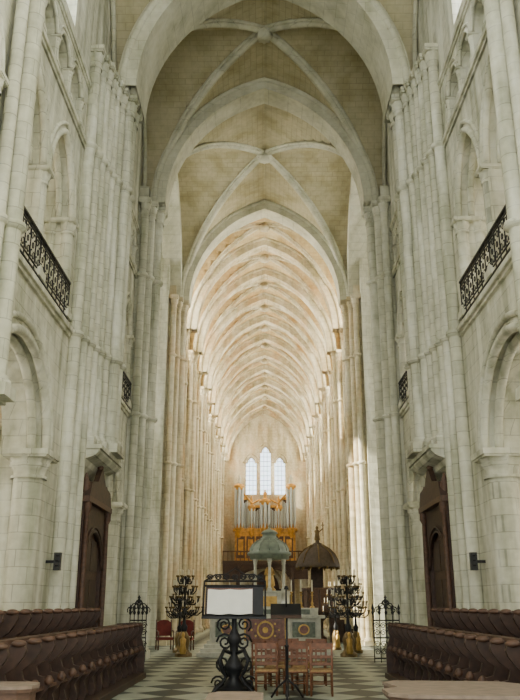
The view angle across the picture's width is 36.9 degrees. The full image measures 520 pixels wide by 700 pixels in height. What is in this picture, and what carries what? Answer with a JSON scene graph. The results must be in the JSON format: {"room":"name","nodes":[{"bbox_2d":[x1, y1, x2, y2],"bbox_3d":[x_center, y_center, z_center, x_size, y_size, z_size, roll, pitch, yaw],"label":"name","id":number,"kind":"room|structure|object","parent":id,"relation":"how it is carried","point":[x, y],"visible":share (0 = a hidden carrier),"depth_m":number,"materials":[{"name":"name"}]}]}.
{"room":"church","nodes":[
{"label":"church","id":0,"kind":"room"},
{"bbox_2d":[0,427,1,454],"bbox_3d":[-10.796,0.667,33.101,11.000,22.600,12.600,0,-18,0],"label":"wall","id":1,"kind":"structure","parent":0,"point":[0,427],"depth_m":25.75,"materials":[{"name":"stone"}]},
{"bbox_2d":[0,406,1,426],"bbox_3d":[-7.304,2.690,39.292,4.499,22.600,88.271,0,-18,0],"label":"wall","id":2,"kind":"structure","parent":0,"point":[0,406],"depth_m":24.58,"materials":[{"name":"stone"}]},
{"bbox_2d":[0,0,187,645],"bbox_3d":[-4.809,4.181,43.853,1.127,22.600,78.100,0,-18,0],"label":"wall","id":3,"kind":"structure","parent":0,"point":[41,333],"depth_m":17.68,"materials":[{"name":"stone"}]},
{"bbox_2d":[0,0,45,405],"bbox_3d":[-4.358,-4.606,14.265,0.728,11.320,1.007,0,-18,0],"label":"column","id":4,"kind":"structure","parent":3,"relation":"attached to","point":[20,95],"depth_m":13.64,"materials":[{"name":"stone"}]},
{"bbox_2d":[20,205,70,319],"bbox_3d":[-4.550,-1.825,16.145,0.150,0.961,4.540,0,-18,0],"label":"gallery railing","id":5,"kind":"object","parent":3,"relation":"on","point":[46,249],"visible":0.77,"depth_m":16.37,"materials":[{"name":"metal"}]},
{"bbox_2d":[45,552,61,570],"bbox_3d":[-4.429,4.523,16.687,0.320,0.370,0.165,0,-18,0],"label":"loudspeaker","id":6,"kind":"object","parent":3,"relation":"attached to","point":[57,560],"visible":1,"depth_m":16.67,"materials":[{"name":"black plastic"}]},
{"bbox_2d":[75,466,111,626],"bbox_3d":[-4.290,5.365,19.423,0.540,5.170,2.800,0,-18,0],"label":"door","id":7,"kind":"structure","parent":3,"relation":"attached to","point":[96,513],"depth_m":19.68,"materials":[{"name":"brown wood"}]},
{"bbox_2d":[121,371,131,408],"bbox_3d":[-4.490,1.033,24.890,0.150,0.961,3.740,0,-18,0],"label":"gallery railing","id":8,"kind":"object","parent":3,"relation":"on","point":[125,379],"visible":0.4,"depth_m":25.92,"materials":[{"name":"metal"}]},
{"bbox_2d":[110,628,389,699],"bbox_3d":[0.245,13.516,35.560,33.000,0.300,92.000,0,-18,0],"label":"floor","id":9,"kind":"structure","parent":0,"point":[168,676],"depth_m":18.41,"materials":[{"name":"tile"}]},
{"bbox_2d":[0,681,39,699],"bbox_3d":[-2.495,3.763,7.651,0.600,0.900,0.550,0,-18,0],"label":"desk","id":10,"kind":"object","parent":9,"relation":"on","point":[9,690],"visible":1,"depth_m":7.58,"materials":[{"name":"brown wood"}]},
{"bbox_2d":[0,448,59,610],"bbox_3d":[-4.893,4.447,15.939,1.051,4.750,1.051,0,-18,0],"label":"column","id":11,"kind":"structure","parent":9,"relation":"on","point":[29,466],"depth_m":15.99,"materials":[{"name":"stone"}]},
{"bbox_2d":[0,607,145,699],"bbox_3d":[-3.432,5.303,13.506,1.350,1.610,11.315,0,-18,0],"label":"choir stalls","id":12,"kind":"object","parent":9,"relation":"on","point":[66,651],"visible":0.95,"depth_m":13.25,"materials":[{"name":"brown wood"}]},
{"bbox_2d":[47,45,142,609],"bbox_3d":[-4.200,-0.178,21.023,1.142,16.700,4.808,0,-18,0],"label":"pier","id":13,"kind":"object","parent":9,"relation":"on","point":[95,367],"visible":0.88,"depth_m":20.19,"materials":[{"name":"stone"}]},
{"bbox_2d":[103,502,127,625],"bbox_3d":[-4.836,7.212,24.398,1.051,4.750,1.051,0,-18,0],"label":"column","id":14,"kind":"structure","parent":9,"relation":"on","point":[117,508],"depth_m":24.39,"materials":[{"name":"stone"}]},
{"bbox_2d":[127,595,150,651],"bbox_3d":[-3.736,8.509,23.862,0.728,1.950,0.139,2,-18,-5],"label":"iron gate","id":15,"kind":"object","parent":9,"relation":"on","point":[139,600],"visible":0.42,"depth_m":24.00,"materials":[{"name":"black metal"}]},
{"bbox_2d":[117,186,167,659],"bbox_3d":[-4.147,2.054,27.850,1.156,16.700,2.541,0,-18,0],"label":"pier","id":16,"kind":"object","parent":9,"relation":"on","point":[135,536],"visible":0.73,"depth_m":26.97,"materials":[{"name":"stone"}]},
{"bbox_2d":[155,620,173,649],"bbox_3d":[-3.697,11.061,30.304,0.688,1.102,0.625,5,-19,-16],"label":"armchair","id":17,"kind":"object","parent":9,"relation":"on","point":[163,627],"visible":0.99,"depth_m":30.54,"materials":[{"name":"fabric"}]},
{"bbox_2d":[157,285,189,645],"bbox_3d":[-4.085,5.037,36.975,1.156,16.700,2.541,0,-18,0],"label":"pier","id":18,"kind":"object","parent":9,"relation":"on","point":[169,551],"visible":0.85,"depth_m":36.16,"materials":[{"name":"stone"}]},
{"bbox_2d":[166,581,194,652],"bbox_3d":[-2.954,9.813,28.796,1.005,2.538,1.005,-2,-18,5],"label":"candelabrum","id":19,"kind":"object","parent":9,"relation":"on","point":[177,607],"visible":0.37,"depth_m":28.71,"materials":[{"name":"brown metal"}]},
{"bbox_2d":[177,329,189,626],"bbox_3d":[-4.198,6.569,40.730,0.677,16.120,0.859,0,-18,0],"label":"pier","id":20,"kind":"object","parent":9,"relation":"on","point":[187,330],"visible":0.14,"depth_m":40.92,"materials":[{"name":"stone"}]},
{"bbox_2d":[165,569,204,656],"bbox_3d":[-2.569,8.932,26.556,1.256,2.820,1.256,-7,-20,22],"label":"candelabrum","id":21,"kind":"object","parent":9,"relation":"on","point":[183,639],"visible":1,"depth_m":26.49,"materials":[{"name":"brown metal"}]},
{"bbox_2d":[175,620,194,650],"bbox_3d":[-2.891,10.998,30.110,0.688,1.102,0.625,-2,-18,6],"label":"armchair","id":22,"kind":"object","parent":9,"relation":"on","point":[191,625],"visible":0.57,"depth_m":30.36,"materials":[{"name":"fabric"}]},
{"bbox_2d":[181,350,198,636],"bbox_3d":[-4.091,7.851,44.652,0.838,16.120,1.407,0,-18,0],"label":"pier","id":23,"kind":"object","parent":9,"relation":"on","point":[193,356],"visible":0.78,"depth_m":44.64,"materials":[{"name":"stone"}]},
{"bbox_2d":[190,371,201,633],"bbox_3d":[-4.145,9.133,48.576,0.677,16.120,0.859,0,-18,0],"label":"pier","id":24,"kind":"object","parent":9,"relation":"on","point":[199,374],"visible":0.45,"depth_m":48.69,"materials":[{"name":"stone"}]},
{"bbox_2d":[194,387,208,631],"bbox_3d":[-4.038,10.415,52.498,0.838,16.120,1.407,0,-18,0],"label":"pier","id":25,"kind":"object","parent":9,"relation":"on","point":[203,391],"visible":0.92,"depth_m":52.16,"materials":[{"name":"stone"}]},
{"bbox_2d":[202,403,209,629],"bbox_3d":[-4.092,11.698,56.422,0.677,16.120,0.859,0,-18,0],"label":"pier","id":26,"kind":"object","parent":9,"relation":"on","point":[208,404],"visible":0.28,"depth_m":56.49,"materials":[{"name":"stone"}]},
{"bbox_2d":[204,414,215,628],"bbox_3d":[-3.985,12.980,60.344,0.838,16.120,1.407,0,-18,0],"label":"pier","id":27,"kind":"object","parent":9,"relation":"on","point":[212,418],"visible":0.83,"depth_m":60.39,"materials":[{"name":"stone"}]},
{"bbox_2d":[211,427,216,584],"bbox_3d":[-4.038,14.262,64.268,0.677,16.120,0.859,0,-18,0],"label":"pier","id":28,"kind":"object","parent":9,"relation":"on","point":[215,428],"visible":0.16,"depth_m":64.68,"materials":[{"name":"stone"}]},
{"bbox_2d":[213,435,220,584],"bbox_3d":[-3.931,15.544,68.190,0.838,16.120,1.407,0,-18,0],"label":"pier","id":29,"kind":"object","parent":9,"relation":"on","point":[217,439],"visible":0.61,"depth_m":68.43,"materials":[{"name":"stone"}]},
{"bbox_2d":[218,445,221,578],"bbox_3d":[-3.985,16.827,72.114,0.677,16.120,0.859,0,-18,0],"label":"pier","id":30,"kind":"object","parent":9,"relation":"on","point":[220,445],"visible":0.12,"depth_m":72.65,"materials":[{"name":"stone"}]},
{"bbox_2d":[219,453,225,584],"bbox_3d":[-3.878,18.109,76.036,0.838,16.120,1.407,0,-18,0],"label":"pier","id":31,"kind":"object","parent":9,"relation":"on","point":[223,455],"visible":0.51,"depth_m":76.41,"materials":[{"name":"stone"}]},
{"bbox_2d":[201,568,265,692],"bbox_3d":[-0.513,5.562,15.545,1.280,2.385,0.849,0,-18,0],"label":"lectern","id":32,"kind":"object","parent":9,"relation":"on","point":[234,602],"visible":0.98,"depth_m":15.52,"materials":[{"name":"metal"}]},
{"bbox_2d":[205,691,262,699],"bbox_3d":[-0.230,3.588,7.035,0.520,0.850,0.900,0,-18,0],"label":"desk","id":33,"kind":"object","parent":9,"relation":"on","point":[220,695],"visible":1,"depth_m":7.25,"materials":[{"name":"brown wood"}]},
{"bbox_2d":[250,639,272,685],"bbox_3d":[0.021,6.790,16.997,0.462,0.954,0.511,2,-18,-5],"label":"wooden chair","id":34,"kind":"object","parent":9,"relation":"on","point":[253,640],"visible":0.48,"depth_m":16.87,"materials":[{"name":"brown wood"}]},
{"bbox_2d":[222,475,307,603],"bbox_3d":[0.515,19.590,77.477,8.200,14.200,4.339,0,-18,0],"label":"pipe organ","id":35,"kind":"object","parent":9,"relation":"on","point":[251,520],"visible":0.88,"depth_m":77.24,"materials":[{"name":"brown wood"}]},
{"bbox_2d":[196,593,333,656],"bbox_3d":[0.193,9.860,28.154,4.600,2.050,3.850,0,-18,0],"label":"altar","id":36,"kind":"object","parent":9,"relation":"on","point":[308,626],"visible":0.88,"depth_m":27.29,"materials":[{"name":"white stone"}]},
{"bbox_2d":[247,524,290,603],"bbox_3d":[0.359,8.770,29.535,1.785,4.260,1.785,-7,-20,22],"label":"canopy","id":37,"kind":"object","parent":36,"relation":"on","point":[269,548],"visible":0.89,"depth_m":29.30,"materials":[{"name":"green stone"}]},
{"bbox_2d":[264,567,275,590],"bbox_3d":[0.369,8.560,29.604,0.456,1.118,0.440,0,-18,0],"label":"gilded statue","id":38,"kind":"object","parent":37,"relation":"on","point":[266,569],"visible":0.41,"depth_m":29.47,"materials":[{"name":"gold metal"}]},
{"bbox_2d":[290,580,292,603],"bbox_3d":[1.142,8.861,28.364,0.180,0.980,0.180,0,-18,0],"label":"candlestick","id":39,"kind":"object","parent":36,"relation":"on","point":[291,592],"visible":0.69,"depth_m":28.34,"materials":[{"name":"gold metal"}]},
{"bbox_2d":[300,580,303,607],"bbox_3d":[1.492,8.860,28.362,0.180,0.980,0.180,0,-18,0],"label":"candlestick","id":40,"kind":"object","parent":36,"relation":"on","point":[300,580],"visible":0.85,"depth_m":28.33,"materials":[{"name":"gold metal"}]},
{"bbox_2d":[310,580,314,607],"bbox_3d":[1.892,8.859,28.360,0.180,0.980,0.180,0,-18,0],"label":"candlestick","id":41,"kind":"object","parent":36,"relation":"on","point":[312,603],"visible":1,"depth_m":28.31,"materials":[{"name":"gold metal"}]},
{"bbox_2d":[254,643,277,695],"bbox_3d":[0.126,6.199,15.190,0.462,0.954,0.511,0,-18,0],"label":"wooden chair","id":42,"kind":"object","parent":9,"relation":"on","point":[261,646],"visible":1,"depth_m":15.05,"materials":[{"name":"brown wood"}]},
{"bbox_2d":[263,640,285,690],"bbox_3d":[0.314,6.510,16.139,0.462,0.954,0.511,1,-18,-2],"label":"wooden chair","id":43,"kind":"object","parent":9,"relation":"on","point":[280,643],"visible":0.56,"depth_m":16.01,"materials":[{"name":"brown wood"}]},
{"bbox_2d":[271,586,303,699],"bbox_3d":[0.504,5.434,14.548,0.622,1.992,0.548,0,-18,0],"label":"music stand","id":44,"kind":"object","parent":9,"relation":"on","point":[286,611],"visible":1,"depth_m":14.67,"materials":[{"name":"metal"}]},
{"bbox_2d":[278,638,298,684],"bbox_3d":[0.619,6.851,17.183,0.462,0.954,0.511,0,-18,0],"label":"wooden chair","id":45,"kind":"object","parent":9,"relation":"on","point":[279,639],"visible":0.48,"depth_m":17.05,"materials":[{"name":"brown wood"}]},
{"bbox_2d":[282,643,307,695],"bbox_3d":[0.689,6.198,15.186,0.462,0.954,0.511,1,-18,-4],"label":"wooden chair","id":46,"kind":"object","parent":9,"relation":"on","point":[296,646],"visible":0.79,"depth_m":15.07,"materials":[{"name":"brown wood"}]},
{"bbox_2d":[290,640,312,690],"bbox_3d":[0.862,6.509,16.136,0.462,0.954,0.511,0,-18,0],"label":"wooden chair","id":47,"kind":"object","parent":9,"relation":"on","point":[308,642],"visible":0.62,"depth_m":15.99,"materials":[{"name":"brown wood"}]},
{"bbox_2d":[304,452,310,587],"bbox_3d":[4.884,18.091,75.982,0.838,16.120,1.407,0,-18,0],"label":"pier","id":48,"kind":"object","parent":9,"relation":"on","point":[306,455],"visible":0.49,"depth_m":76.60,"materials":[{"name":"stone"}]},
{"bbox_2d":[308,445,311,543],"bbox_3d":[4.938,16.809,72.059,0.677,16.120,0.859,0,-18,0],"label":"pier","id":49,"kind":"object","parent":9,"relation":"on","point":[308,445],"visible":0.12,"depth_m":73.08,"materials":[{"name":"stone"}]},
{"bbox_2d":[309,435,315,543],"bbox_3d":[4.830,15.527,68.136,0.838,16.120,1.407,0,-18,0],"label":"pier","id":50,"kind":"object","parent":9,"relation":"on","point":[311,438],"visible":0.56,"depth_m":68.98,"materials":[{"name":"stone"}]},
{"bbox_2d":[313,426,317,525],"bbox_3d":[4.884,14.244,64.213,0.677,16.120,0.859,0,-18,0],"label":"pier","id":51,"kind":"object","parent":9,"relation":"on","point":[314,428],"visible":0.21,"depth_m":65.35,"materials":[{"name":"stone"}]},
{"bbox_2d":[305,639,326,685],"bbox_3d":[1.218,6.788,16.989,0.462,0.954,0.511,0,-18,0],"label":"wooden chair","id":52,"kind":"object","parent":9,"relation":"on","point":[313,640],"visible":0.32,"depth_m":16.86,"materials":[{"name":"brown wood"}]},
{"bbox_2d":[314,414,325,628],"bbox_3d":[4.777,12.962,60.290,0.838,16.120,1.407,0,-18,0],"label":"pier","id":53,"kind":"object","parent":9,"relation":"on","point":[317,418],"visible":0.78,"depth_m":60.85,"materials":[{"name":"stone"}]},
{"bbox_2d":[309,643,333,696],"bbox_3d":[1.183,6.166,15.088,0.462,0.954,0.511,-1,-18,3],"label":"wooden chair","id":54,"kind":"object","parent":9,"relation":"on","point":[315,646],"visible":1,"depth_m":14.96,"materials":[{"name":"brown wood"}]},
{"bbox_2d":[296,522,352,642],"bbox_3d":[3.193,10.933,36.910,3.011,5.450,2.122,0,-18,0],"label":"pulpit","id":55,"kind":"object","parent":9,"relation":"on","point":[317,557],"visible":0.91,"depth_m":36.41,"materials":[{"name":"brown wood"}]},
{"bbox_2d":[320,402,328,629],"bbox_3d":[4.831,11.680,56.367,0.677,16.120,0.859,0,-18,0],"label":"pier","id":56,"kind":"object","parent":9,"relation":"on","point":[321,404],"visible":0.23,"depth_m":56.64,"materials":[{"name":"stone"}]},
{"bbox_2d":[321,386,335,631],"bbox_3d":[4.724,10.398,52.444,0.838,16.120,1.407,0,-18,0],"label":"pier","id":57,"kind":"object","parent":9,"relation":"on","point":[325,392],"visible":0.73,"depth_m":52.68,"materials":[{"name":"stone"}]},
{"bbox_2d":[328,370,339,612],"bbox_3d":[4.778,9.115,48.521,0.677,16.120,0.859,0,-18,0],"label":"pier","id":58,"kind":"object","parent":9,"relation":"on","point":[330,374],"visible":0.45,"depth_m":48.84,"materials":[{"name":"stone"}]},
{"bbox_2d":[322,581,346,649],"bbox_3d":[2.959,10.422,30.661,1.005,2.538,1.005,-2,-18,5],"label":"candelabrum","id":59,"kind":"object","parent":9,"relation":"on","point":[335,636],"visible":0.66,"depth_m":30.51,"materials":[{"name":"brown metal"}]},
{"bbox_2d":[330,349,350,624],"bbox_3d":[4.670,7.833,44.599,0.838,16.120,1.407,0,-18,0],"label":"pier","id":60,"kind":"object","parent":9,"relation":"on","point":[336,356],"visible":0.74,"depth_m":44.59,"materials":[{"name":"stone"}]},
{"bbox_2d":[339,329,353,632],"bbox_3d":[4.724,6.551,40.675,0.677,16.120,0.859,0,-18,0],"label":"pier","id":61,"kind":"object","parent":9,"relation":"on","point":[341,330],"visible":0.16,"depth_m":40.82,"materials":[{"name":"stone"}]},
{"bbox_2d":[328,569,366,656],"bbox_3d":[2.981,8.921,26.522,1.256,2.820,1.256,7,-19,-21],"label":"candelabrum","id":62,"kind":"object","parent":9,"relation":"on","point":[348,639],"visible":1,"depth_m":26.47,"materials":[{"name":"brown metal"}]},
{"bbox_2d":[341,578,369,652],"bbox_3d":[3.495,9.711,28.575,1.068,2.594,1.068,-2,-18,5],"label":"candelabrum","id":63,"kind":"object","parent":9,"relation":"on","point":[357,645],"visible":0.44,"depth_m":28.39,"materials":[{"name":"brown metal"}]},
{"bbox_2d":[339,285,374,645],"bbox_3d":[4.559,5.019,36.922,1.156,16.700,2.541,0,-18,0],"label":"pier","id":64,"kind":"object","parent":9,"relation":"on","point":[361,561],"visible":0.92,"depth_m":36.09,"materials":[{"name":"stone"}]},
{"bbox_2d":[371,596,399,662],"bbox_3d":[3.863,8.494,23.815,0.900,1.950,0.140,0,-18,0],"label":"metal gate","id":65,"kind":"object","parent":9,"relation":"on","point":[385,600],"visible":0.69,"depth_m":23.87,"materials":[{"name":"black metal"}]},
{"bbox_2d":[361,186,413,659],"bbox_3d":[4.497,2.037,27.797,1.156,16.700,2.541,0,-18,0],"label":"pier","id":66,"kind":"object","parent":9,"relation":"on","point":[394,525],"visible":0.77,"depth_m":26.90,"materials":[{"name":"stone"}]},
{"bbox_2d":[403,502,427,625],"bbox_3d":[5.164,7.192,24.337,1.051,4.750,1.051,0,-18,0],"label":"column","id":67,"kind":"structure","parent":9,"relation":"on","point":[412,508],"depth_m":24.33,"materials":[{"name":"stone"}]},
{"bbox_2d":[386,43,483,609],"bbox_3d":[4.457,-0.195,20.969,1.142,16.700,4.808,0,-18,0],"label":"pier","id":68,"kind":"object","parent":9,"relation":"on","point":[439,424],"visible":0.89,"depth_m":20.13,"materials":[{"name":"stone"}]},
{"bbox_2d":[382,680,519,699],"bbox_3d":[2.021,3.649,7.301,1.712,0.900,1.408,-2,-18,6],"label":"desk","id":69,"kind":"object","parent":9,"relation":"on","point":[394,689],"visible":1,"depth_m":7.19,"materials":[{"name":"brown wood"}]},
{"bbox_2d":[385,607,519,683],"bbox_3d":[3.618,5.289,13.462,1.350,1.610,11.315,0,-18,0],"label":"choir stalls","id":70,"kind":"object","parent":9,"relation":"on","point":[463,644],"visible":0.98,"depth_m":13.49,"materials":[{"name":"brown wood"}]},
{"bbox_2d":[471,447,519,610],"bbox_3d":[5.106,4.427,15.878,1.051,4.750,1.051,0,-18,0],"label":"column","id":71,"kind":"structure","parent":9,"relation":"on","point":[501,465],"depth_m":15.97,"materials":[{"name":"stone"}]},
{"bbox_2d":[187,218,342,452],"bbox_3d":[0.383,2.074,61.708,9.700,5.500,45.400,0,-18,0],"label":"vaulted ceiling","id":72,"kind":"structure","parent":0,"point":[257,234],"depth_m":47.83,"materials":[{"name":"beige stone"}]},
{"bbox_2d":[223,415,307,603],"bbox_3d":[0.532,16.218,81.324,20.000,23.000,0.920,0,-18,0],"label":"wall","id":73,"kind":"structure","parent":0,"point":[264,431],"depth_m":82.04,"materials":[{"name":"stone"}]},
{"bbox_2d":[246,458,255,493],"bbox_3d":[-0.918,13.249,82.315,1.100,4.100,0.040,0,-18,0],"label":"window","id":74,"kind":"structure","parent":73,"relation":"in","point":[251,466],"depth_m":82.26,"materials":[{"name":"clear glass"}]},
{"bbox_2d":[260,447,270,493],"bbox_3d":[0.582,12.723,82.476,1.100,5.200,0.040,0,-18,0],"label":"window","id":75,"kind":"structure","parent":73,"relation":"in","point":[265,456],"depth_m":82.44,"materials":[{"name":"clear glass"}]},
{"bbox_2d":[252,571,280,590],"bbox_3d":[0.532,24.649,78.552,3.200,5.250,0.150,0,-18,0],"label":"door","id":76,"kind":"structure","parent":73,"relation":"in","point":[276,586],"depth_m":78.88,"materials":[{"name":"brown wood"}]},
{"bbox_2d":[274,458,284,493],"bbox_3d":[2.082,13.243,82.296,1.100,4.100,0.040,0,-18,0],"label":"window","id":77,"kind":"structure","parent":73,"relation":"in","point":[279,466],"depth_m":82.24,"materials":[{"name":"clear glass"}]},
{"bbox_2d":[115,0,417,272],"bbox_3d":[0.131,-10.058,24.591,32.400,5.500,32.700,0,-18,0],"label":"ceiling","id":78,"kind":"structure","parent":0,"point":[324,175],"depth_m":30.20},
{"bbox_2d":[110,0,417,306],"bbox_3d":[0.132,-10.045,24.729,10.100,5.678,33.630,0,-18,0],"label":"ribs","id":79,"kind":"structure","parent":78,"relation":"attached to","point":[162,25],"depth_m":29.96,"materials":[{"name":"stone"}]},
{"bbox_2d":[186,222,342,461],"bbox_3d":[0.384,2.097,61.884,9.355,5.675,46.002,0,-18,0],"label":"ribs","id":80,"kind":"structure","parent":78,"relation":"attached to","point":[297,417],"depth_m":55.02,"materials":[{"name":"stone"}]},
{"bbox_2d":[342,0,519,645],"bbox_3d":[5.364,4.161,43.791,1.127,22.600,78.100,0,-18,0],"label":"wall","id":81,"kind":"structure","parent":0,"point":[489,332],"depth_m":18.01,"materials":[{"name":"stone"}]},
{"bbox_2d":[398,371,408,408],"bbox_3d":[4.800,1.015,24.833,0.150,0.961,3.740,0,-18,0],"label":"gallery railing","id":82,"kind":"object","parent":81,"relation":"on","point":[403,379],"visible":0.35,"depth_m":25.84,"materials":[{"name":"metal"}]},
{"bbox_2d":[418,465,455,626],"bbox_3d":[4.550,5.347,19.368,0.540,5.170,2.800,0,-18,0],"label":"door surround","id":83,"kind":"object","parent":81,"relation":"attached to","point":[433,510],"visible":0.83,"depth_m":19.62,"materials":[{"name":"brown wood"}]},
{"bbox_2d":[469,552,485,569],"bbox_3d":[4.651,4.505,16.631,0.320,0.370,0.165,0,-18,0],"label":"loudspeaker","id":84,"kind":"object","parent":81,"relation":"attached to","point":[474,561],"visible":1,"depth_m":16.61,"materials":[{"name":"black plastic"}]},
{"bbox_2d":[459,204,510,318],"bbox_3d":[4.740,-1.843,16.088,0.150,0.961,4.540,0,-18,0],"label":"gallery railing","id":85,"kind":"object","parent":81,"relation":"on","point":[483,248],"visible":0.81,"depth_m":16.32,"materials":[{"name":"metal"}]},
{"bbox_2d":[483,0,519,401],"bbox_3d":[4.514,-4.624,14.211,0.728,11.320,1.007,0,-18,0],"label":"column","id":86,"kind":"structure","parent":81,"relation":"attached to","point":[503,46],"depth_m":13.88,"materials":[{"name":"stone"}]}
]}

